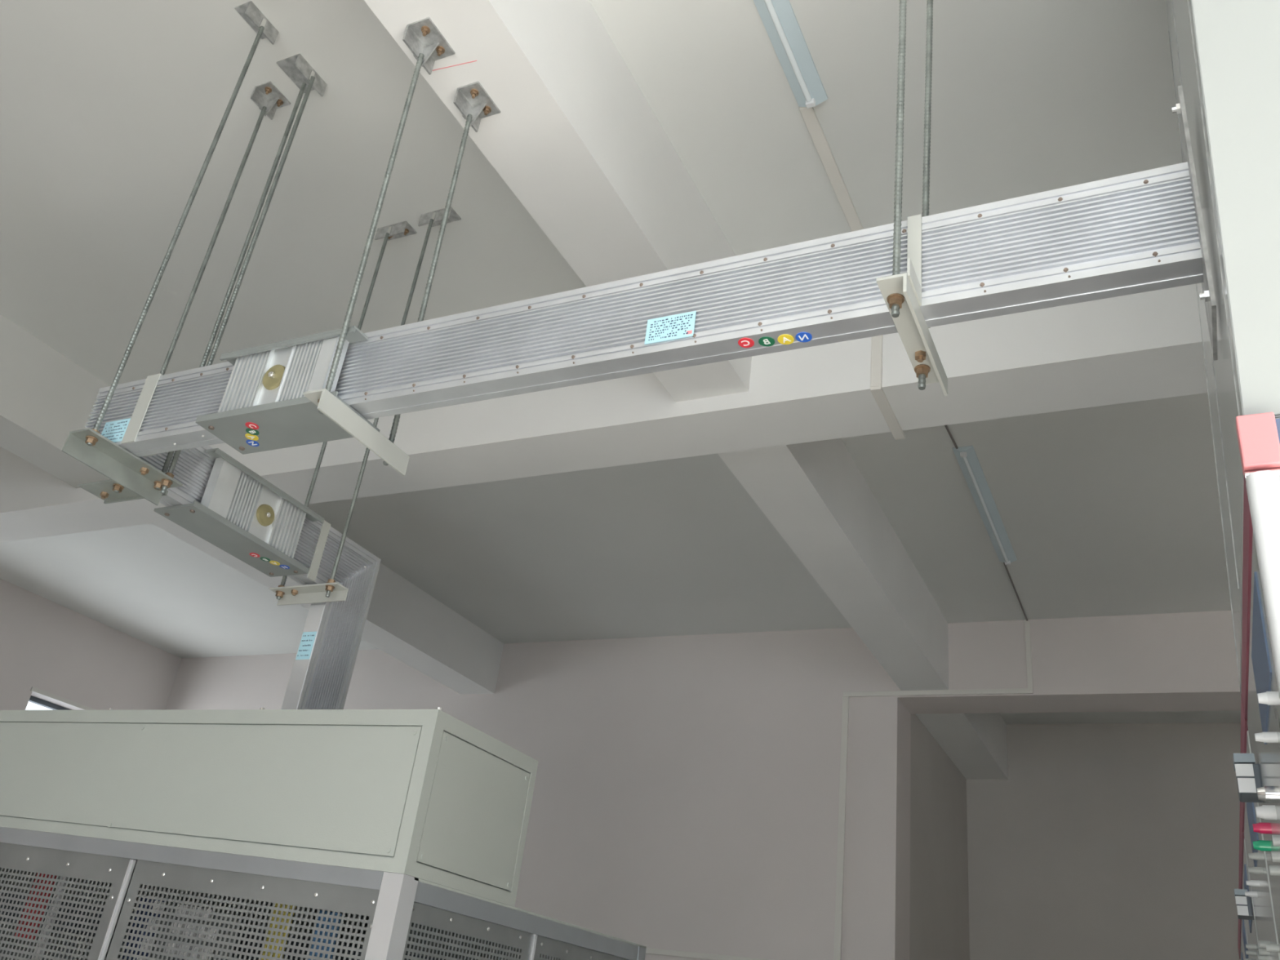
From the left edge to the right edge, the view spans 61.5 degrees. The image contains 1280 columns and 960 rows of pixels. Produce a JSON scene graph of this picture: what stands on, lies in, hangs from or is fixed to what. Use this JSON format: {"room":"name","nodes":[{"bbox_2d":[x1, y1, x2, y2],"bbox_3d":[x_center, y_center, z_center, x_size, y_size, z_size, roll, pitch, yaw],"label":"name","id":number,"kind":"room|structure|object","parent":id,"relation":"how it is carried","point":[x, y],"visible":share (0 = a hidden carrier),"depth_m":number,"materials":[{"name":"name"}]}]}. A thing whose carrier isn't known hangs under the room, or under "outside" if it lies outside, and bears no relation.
{"room":"electrical room","nodes":[
{"label":"electrical room","id":0,"kind":"room"},
{"bbox_2d":[0,578,181,710],"bbox_3d":[-6.176,1.173,4.728,0.200,4.000,9.120,-7,-31,26],"label":"wall","id":1,"kind":"structure","parent":0,"point":[46,645],"depth_m":8.24,"materials":[{"name":"paint"}]},
{"bbox_2d":[25,695,71,710],"bbox_3d":[-4.469,2.426,8.083,0.050,1.385,1.050,-7,-31,26],"label":"window","id":2,"kind":"structure","parent":1,"relation":"in","point":[34,703],"depth_m":8.13,"materials":[{"name":"white glass"}]},
{"bbox_2d":[30,686,96,710],"bbox_3d":[-4.239,1.787,8.338,0.015,0.030,1.090,-7,-31,26],"label":"trim","id":3,"kind":"structure","parent":1,"relation":"attached to","point":[35,690],"depth_m":8.10,"materials":[{"name":"plastic"}]},
{"bbox_2d":[84,361,234,506],"bbox_3d":[-0.998,-0.084,2.561,0.507,0.179,0.362,-7,-31,26],"label":"busbar elbow","id":4,"kind":"object","parent":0,"point":[168,424],"visible":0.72,"depth_m":2.44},
{"bbox_2d":[102,421,127,439],"bbox_3d":[-1.199,-0.111,2.455,0.072,0.047,0.001,-7,-31,26],"label":"print","id":5,"kind":"object","parent":4,"relation":"attached to","point":[112,430],"depth_m":2.46,"materials":[{"name":"blue"}]},
{"bbox_2d":[61,373,182,505],"bbox_3d":[-1.148,-0.110,2.502,0.120,0.232,0.270,-7,-31,26],"label":"support angle","id":6,"kind":"object","parent":4,"relation":"attached to","point":[106,457],"visible":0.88,"depth_m":2.46,"materials":[{"name":"metal"}]},
{"bbox_2d":[78,479,168,503],"bbox_3d":[-1.265,0.027,2.631,0.220,0.019,0.085,-7,-31,26],"label":"support angle","id":7,"kind":"object","parent":4,"relation":"attached to","point":[103,490],"visible":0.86,"depth_m":2.65,"materials":[{"name":"metal"}]},
{"bbox_2d":[0,0,1240,724],"bbox_3d":[0.069,-0.818,3.803,12.600,0.150,11.600,-7,-31,26],"label":"ceiling","id":8,"kind":"structure","parent":0,"point":[112,112],"depth_m":3.90,"materials":[{"name":"paint"}]},
{"bbox_2d":[0,313,110,488],"bbox_3d":[-3.787,-1.504,2.894,0.285,0.400,5.845,-7,-31,26],"label":"ceiling beam","id":9,"kind":"structure","parent":8,"relation":"attached to","point":[45,395],"depth_m":4.74,"materials":[{"name":"paint"}]},
{"bbox_2d":[234,0,278,44],"bbox_3d":[-1.077,-1.271,3.014,0.066,0.050,0.110,-7,-31,26],"label":"bracket","id":10,"kind":"object","parent":8,"relation":"attached to","point":[249,11],"visible":1,"depth_m":3.00,"materials":[{"name":"metal"}]},
{"bbox_2d":[84,26,264,445],"bbox_3d":[-1.136,-0.665,2.693,0.039,1.332,0.026,-7,-31,26],"label":"rod","id":11,"kind":"object","parent":10,"relation":"hanging from","point":[90,440],"visible":0.99,"depth_m":2.64,"materials":[{"name":"metal"}]},
{"bbox_2d":[85,435,97,442],"bbox_3d":[-1.220,-0.091,2.397,0.026,0.003,0.026,-7,-31,26],"label":"washer","id":12,"kind":"object","parent":11,"relation":"in","point":[88,438],"depth_m":2.39,"materials":[{"name":"brown metal"}]},
{"bbox_2d":[250,80,290,119],"bbox_3d":[-1.121,-1.139,3.256,0.066,0.070,0.090,-7,-31,26],"label":"bracket","id":13,"kind":"object","parent":8,"relation":"attached to","point":[267,95],"visible":1,"depth_m":3.26,"materials":[{"name":"metal"}]},
{"bbox_2d":[112,106,266,493],"bbox_3d":[-1.199,-0.549,2.930,0.026,1.332,0.066,21,-30,-24],"label":"rod","id":14,"kind":"object","parent":13,"relation":"hanging from","point":[117,488],"visible":0.81,"depth_m":2.97,"materials":[{"name":"metal"}]},
{"bbox_2d":[112,483,124,489],"bbox_3d":[-1.267,0.016,2.615,0.025,0.004,0.026,21,-30,-24],"label":"washer","id":15,"kind":"object","parent":14,"relation":"in","point":[116,486],"depth_m":2.61,"materials":[{"name":"brown metal"}]},
{"bbox_2d":[275,53,327,96],"bbox_3d":[-1.000,-1.180,3.169,0.094,0.050,0.120,-7,-31,26],"label":"bracket","id":16,"kind":"object","parent":8,"relation":"attached to","point":[295,67],"visible":0.94,"depth_m":3.16,"materials":[{"name":"metal"}]},
{"bbox_2d":[153,82,306,490],"bbox_3d":[-1.064,-0.567,2.863,0.026,1.330,0.043,21,-30,-23],"label":"rod","id":17,"kind":"object","parent":16,"relation":"hanging from","point":[157,486],"visible":0.79,"depth_m":2.88,"materials":[{"name":"metal"}]},
{"bbox_2d":[160,75,315,493],"bbox_3d":[-1.037,-0.567,2.838,0.026,1.347,0.056,21,-30,-24],"label":"rod","id":18,"kind":"object","parent":16,"relation":"hanging from","point":[166,483],"visible":0.78,"depth_m":2.84,"materials":[{"name":"metal"}]},
{"bbox_2d":[152,520,503,694],"bbox_3d":[-1.770,0.658,6.544,0.285,0.370,3.000,-7,-31,26],"label":"ceiling beam","id":19,"kind":"structure","parent":8,"relation":"attached to","point":[403,621],"depth_m":6.95,"materials":[{"name":"paint"}]},
{"bbox_2d":[374,221,417,240],"bbox_3d":[-0.853,-0.853,3.757,0.125,0.050,0.066,-7,-31,26],"label":"bracket","id":20,"kind":"object","parent":8,"relation":"attached to","point":[401,229],"visible":0.91,"depth_m":3.74,"materials":[{"name":"metal"}]},
{"bbox_2d":[275,232,389,599],"bbox_3d":[-0.962,-0.251,3.423,0.026,1.347,0.049,21,-30,-24],"label":"rod","id":21,"kind":"object","parent":20,"relation":"hanging from","point":[279,594],"visible":0.47,"depth_m":3.35,"materials":[{"name":"metal"}]},
{"bbox_2d":[417,206,461,226],"bbox_3d":[-0.682,-0.878,3.663,0.125,0.050,0.066,-7,-31,26],"label":"bracket","id":22,"kind":"object","parent":8,"relation":"attached to","point":[437,215],"visible":0.88,"depth_m":3.65,"materials":[{"name":"metal"}]},
{"bbox_2d":[324,218,433,597],"bbox_3d":[-0.789,-0.272,3.328,0.045,1.357,0.026,-18,-37,40],"label":"rod","id":23,"kind":"object","parent":22,"relation":"hanging from","point":[329,588],"visible":0.7,"depth_m":3.19,"materials":[{"name":"metal"}]},
{"bbox_2d":[364,0,751,402],"bbox_3d":[-0.982,-1.823,1.532,0.271,0.418,5.845,-7,-31,26],"label":"ceiling beam","id":24,"kind":"structure","parent":8,"relation":"attached to","point":[574,136],"depth_m":2.84,"materials":[{"name":"paint"}]},
{"bbox_2d":[402,17,455,75],"bbox_3d":[-0.487,-0.988,2.471,0.066,0.070,0.105,-7,-31,26],"label":"bracket","id":25,"kind":"object","parent":24,"relation":"attached to","point":[423,36],"visible":0.99,"depth_m":2.48,"materials":[{"name":"metal"}]},
{"bbox_2d":[317,53,424,413],"bbox_3d":[-0.560,-0.552,2.285,0.026,0.933,0.073,10,-27,-4],"label":"rod","id":26,"kind":"object","parent":25,"relation":"hanging from","point":[387,176],"visible":0.95,"depth_m":2.27,"materials":[{"name":"metal"}]},
{"bbox_2d":[432,60,476,71],"bbox_3d":[-0.439,-0.981,2.549,0.121,0.001,0.002,-4,-29,21],"label":"marking line","id":27,"kind":"object","parent":24,"relation":"attached to","point":[474,60],"visible":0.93,"depth_m":2.55,"materials":[{"name":"white paint"}]},
{"bbox_2d":[453,81,500,132],"bbox_3d":[-0.399,-0.899,2.619,0.066,0.070,0.100,-7,-31,26],"label":"bracket","id":28,"kind":"object","parent":24,"relation":"attached to","point":[473,99],"visible":1,"depth_m":2.62,"materials":[{"name":"metal"}]},
{"bbox_2d":[382,114,471,465],"bbox_3d":[-0.471,-0.458,2.436,0.026,0.937,0.084,10,-27,-4],"label":"rod","id":29,"kind":"object","parent":28,"relation":"hanging from","point":[395,424],"visible":0.66,"depth_m":2.47,"materials":[{"name":"metal"}]},
{"bbox_2d":[302,388,409,475],"bbox_3d":[-0.573,-0.090,2.174,0.055,0.045,0.273,-7,-31,26],"label":"support angle","id":30,"kind":"object","parent":29,"relation":"hanging from","point":[329,405],"visible":1,"depth_m":2.14,"materials":[{"name":"grey paint"}]},
{"bbox_2d":[0,284,1207,542],"bbox_3d":[0.196,-0.364,3.955,12.200,0.478,0.275,-7,-31,26],"label":"ceiling beam","id":31,"kind":"structure","parent":8,"relation":"attached to","point":[1148,345],"depth_m":3.70,"materials":[{"name":"paint"}]},
{"bbox_2d":[753,0,827,108],"bbox_3d":[0.231,-1.332,2.572,0.084,0.036,1.204,-7,-31,26],"label":"recessed light","id":32,"kind":"object","parent":8,"relation":"in","point":[778,17],"visible":1,"depth_m":2.88,"materials":[{"name":"white plastic"}]},
{"bbox_2d":[717,438,948,690],"bbox_3d":[1.034,0.349,5.177,0.271,0.410,3.000,-7,-31,26],"label":"ceiling beam","id":33,"kind":"structure","parent":8,"relation":"attached to","point":[815,495],"depth_m":4.88,"materials":[{"name":"paint"}]},
{"bbox_2d":[799,106,905,439],"bbox_3d":[0.676,-0.602,3.360,0.050,0.490,1.075,-7,-31,26],"label":"cable trunking","id":34,"kind":"object","parent":8,"relation":"attached to","point":[809,116],"visible":0.6,"depth_m":3.40,"materials":[{"name":"plastic"}]},
{"bbox_2d":[944,425,958,448],"bbox_3d":[1.131,-0.356,4.230,0.010,0.010,0.958,-8,-31,27],"label":"cable","id":35,"kind":"object","parent":8,"relation":"attached to","point":[946,426],"visible":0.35,"depth_m":4.52,"materials":[{"name":"grey plastic"}]},
{"bbox_2d":[915,713,1008,779],"bbox_3d":[2.184,1.603,7.280,0.295,0.410,1.750,-7,-31,26],"label":"ceiling beam","id":36,"kind":"structure","parent":8,"relation":"attached to","point":[975,743],"depth_m":7.25,"materials":[{"name":"paint"}]},
{"bbox_2d":[952,445,1017,564],"bbox_3d":[1.629,0.149,5.044,0.084,0.036,1.189,-7,-31,26],"label":"recessed light","id":37,"kind":"object","parent":8,"relation":"in","point":[966,457],"visible":1,"depth_m":4.97,"materials":[{"name":"white"}]},
{"bbox_2d":[1003,562,1027,621],"bbox_3d":[2.041,0.611,5.845,0.010,0.010,0.832,-6,-31,25],"label":"cable","id":38,"kind":"object","parent":8,"relation":"attached to","point":[1006,566],"visible":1,"depth_m":5.82,"materials":[{"name":"grey plastic"}]},
{"bbox_2d":[164,610,1241,959],"bbox_3d":[1.312,2.726,5.751,12.400,4.000,0.330,-7,-31,26],"label":"wall","id":39,"kind":"structure","parent":0,"point":[686,797],"depth_m":6.45,"materials":[{"name":"paint"}]},
{"bbox_2d":[645,947,772,959],"bbox_3d":[0.514,2.670,6.005,1.162,0.030,0.012,-7,-31,26],"label":"cable trunking","id":40,"kind":"object","parent":39,"relation":"attached to","point":[648,950],"visible":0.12,"depth_m":6.09,"materials":[{"name":"plastic"}]},
{"bbox_2d":[833,619,1033,959],"bbox_3d":[1.509,2.615,5.486,1.081,3.998,0.014,-7,-31,26],"label":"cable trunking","id":41,"kind":"object","parent":39,"relation":"attached to","point":[845,713],"visible":1,"depth_m":6.11,"materials":[{"name":"plastic"}]},
{"bbox_2d":[909,714,969,959],"bbox_3d":[1.731,3.211,6.571,0.238,4.000,1.750,-7,-31,26],"label":"wall","id":42,"kind":"structure","parent":0,"point":[939,926],"depth_m":6.82,"materials":[{"name":"paint"}]},
{"bbox_2d":[966,723,1240,959],"bbox_3d":[4.974,3.333,5.960,6.550,4.000,0.200,-7,-31,26],"label":"wall","id":43,"kind":"structure","parent":0,"point":[1113,841],"depth_m":7.34,"materials":[{"name":"paint"}]},
{"bbox_3d":[-0.425,2.813,1.908,12.600,0.100,11.600,-7,-31,26],"label":"floor","id":44,"kind":"structure","parent":0,"visible":0},
{"bbox_2d":[0,872,445,959],"bbox_3d":[-1.392,2.020,2.751,1.849,1.838,0.818,-7,-31,26],"label":"transformer","id":45,"kind":"object","parent":44,"relation":"on","point":[47,876],"visible":0.21,"depth_m":2.70,"materials":[{"name":"plastic"}]},
{"bbox_2d":[0,826,646,959],"bbox_3d":[-1.470,2.044,2.931,2.448,1.943,1.336,-7,-31,26],"label":"housing","id":46,"kind":"object","parent":44,"relation":"on","point":[391,916],"visible":1,"depth_m":2.60,"materials":[{"name":"metal"}]},
{"bbox_2d":[0,706,538,906],"bbox_3d":[-1.508,0.911,3.122,2.467,0.378,0.468,-6,-30,24],"label":"box","id":47,"kind":"object","parent":46,"relation":"on","point":[428,795],"visible":0.99,"depth_m":2.66,"materials":[{"name":"beige metal"}]},
{"bbox_2d":[280,517,381,709],"bbox_3d":[-0.946,0.418,3.064,0.060,0.588,0.388,-7,-31,26],"label":"busbar riser","id":48,"kind":"object","parent":47,"relation":"on","point":[320,678],"visible":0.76,"depth_m":3.11,"materials":[{"name":"metal"}]},
{"bbox_2d":[153,448,324,577],"bbox_3d":[-1.065,0.096,2.895,0.150,0.174,0.425,-7,-31,26],"label":"joint cover","id":49,"kind":"object","parent":48,"relation":"attached to","point":[240,513],"visible":1,"depth_m":2.85,"materials":[{"name":"metal"}]},
{"bbox_2d":[297,634,314,656],"bbox_3d":[-0.947,0.469,3.053,0.041,0.064,0.001,-7,-31,26],"label":"print","id":50,"kind":"object","parent":48,"relation":"attached to","point":[306,646],"depth_m":3.05,"materials":[{"name":"blue paper"}]},
{"bbox_2d":[269,520,348,605],"bbox_3d":[-0.947,0.237,3.118,0.255,0.228,0.073,-7,-31,26],"label":"support angle","id":51,"kind":"object","parent":48,"relation":"attached to","point":[306,593],"visible":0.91,"depth_m":3.09,"materials":[{"name":"grey paint"}]},
{"bbox_2d":[1238,922,1244,959],"bbox_3d":[2.576,2.721,3.526,0.882,2.267,0.797,-7,-31,26],"label":"tall cabinet","id":52,"kind":"object","parent":44,"relation":"on","point":[1240,944],"visible":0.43,"depth_m":4.07,"materials":[{"name":"grey metal"}]},
{"bbox_2d":[1238,883,1249,959],"bbox_3d":[2.236,2.337,2.880,0.851,2.267,0.847,-7,-31,26],"label":"tall cabinet","id":53,"kind":"object","parent":44,"relation":"on","point":[1242,927],"visible":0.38,"depth_m":3.43,"materials":[{"name":"grey metal"}]},
{"bbox_2d":[1234,815,1258,959],"bbox_3d":[1.846,1.934,2.208,0.882,2.267,0.897,-7,-31,26],"label":"tall cabinet","id":54,"kind":"object","parent":44,"relation":"on","point":[1245,907],"visible":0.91,"depth_m":2.56,"materials":[{"name":"grey metal"}]},
{"bbox_2d":[1233,412,1279,952],"bbox_3d":[1.067,1.092,0.799,0.882,2.267,0.930,-7,-31,26],"label":"tall cabinet","id":55,"kind":"object","parent":44,"relation":"on","point":[1257,772],"visible":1,"depth_m":1.24,"materials":[{"name":"grey metal"}]},
{"bbox_2d":[1166,0,1279,693],"bbox_3d":[1.351,-0.636,1.726,0.886,1.692,0.953,-7,-31,26],"label":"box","id":56,"kind":"object","parent":55,"relation":"on","point":[1225,54],"visible":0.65,"depth_m":1.35,"materials":[{"name":"white metal"}]},
{"bbox_2d":[334,84,1217,419],"bbox_3d":[0.092,-0.292,1.890,1.588,0.403,0.130,-7,-31,26],"label":"busbar trunking","id":57,"kind":"object","parent":56,"relation":"attached to","point":[1144,231],"visible":0.96,"depth_m":1.77,"materials":[{"name":"metal"}]},
{"bbox_2d":[195,325,379,454],"bbox_3d":[-0.725,-0.182,2.273,0.380,0.174,0.150,-7,-31,26],"label":"joint cover","id":58,"kind":"object","parent":57,"relation":"attached to","point":[264,406],"visible":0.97,"depth_m":2.23,"materials":[{"name":"metal"}]},
{"bbox_2d":[648,314,693,340],"bbox_3d":[0.053,-0.263,1.853,0.080,0.040,0.001,-7,-31,26],"label":"print","id":59,"kind":"object","parent":57,"relation":"attached to","point":[660,326],"depth_m":1.85,"materials":[{"name":"blue paper"}]},
{"bbox_2d":[875,213,947,395],"bbox_3d":[0.444,-0.300,1.739,0.048,0.216,0.290,-7,-31,26],"label":"support angle","id":60,"kind":"object","parent":57,"relation":"attached to","point":[911,326],"visible":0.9,"depth_m":1.69,"materials":[{"name":"grey paint"}]},
{"bbox_2d":[1253,840,1271,851],"bbox_3d":[0.905,0.532,1.567,0.022,0.015,0.015,-7,-31,26],"label":"lamp","id":61,"kind":"object","parent":55,"relation":"attached to","point":[1261,845],"depth_m":1.56,"materials":[{"name":"teal plastic"}]},
{"bbox_2d":[1252,822,1271,834],"bbox_3d":[0.871,0.487,1.508,0.022,0.015,0.015,-7,-31,26],"label":"lamp","id":62,"kind":"object","parent":55,"relation":"attached to","point":[1262,828],"depth_m":1.50,"materials":[{"name":"red plastic"}]},
{"bbox_2d":[1240,693,1279,959],"bbox_3d":[1.465,1.516,1.508,0.871,2.267,0.897,-7,-31,26],"label":"tall cabinet","id":63,"kind":"object","parent":44,"relation":"on","point":[1260,893],"visible":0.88,"depth_m":1.95,"materials":[{"name":"grey metal"}]},
{"bbox_3d":[0.525,-1.451,2.252,0.066,0.050,0.115,-7,-31,26],"label":"bracket","id":64,"kind":"object","parent":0,"visible":0},
{"bbox_2d":[887,0,906,317],"bbox_3d":[0.467,-0.840,1.923,0.032,1.347,0.026,-7,-31,26],"label":"rod","id":65,"kind":"object","parent":64,"relation":"hanging from","point":[895,300],"visible":0.93,"depth_m":1.75,"materials":[{"name":"metal"}]},
{"bbox_2d":[887,293,904,303],"bbox_3d":[0.387,-0.273,1.629,0.026,0.003,0.026,-7,-31,26],"label":"washer","id":66,"kind":"object","parent":65,"relation":"in","point":[895,298],"depth_m":1.62,"materials":[{"name":"brown metal"}]},
{"bbox_3d":[0.617,-1.359,2.404,0.066,0.050,0.115,-7,-31,26],"label":"bracket","id":67,"kind":"object","parent":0,"visible":0},
{"bbox_2d":[914,0,933,390],"bbox_3d":[0.551,-0.747,2.072,0.042,1.354,0.026,-7,-31,26],"label":"rod","id":68,"kind":"object","parent":67,"relation":"hanging from","point":[922,371],"visible":0.55,"depth_m":2.02,"materials":[{"name":"metal"}]},
{"bbox_2d":[914,364,930,373],"bbox_3d":[0.467,-0.183,1.781,0.026,0.003,0.026,-7,-31,26],"label":"washer","id":69,"kind":"object","parent":68,"relation":"in","point":[922,368],"depth_m":1.77,"materials":[{"name":"brown metal"}]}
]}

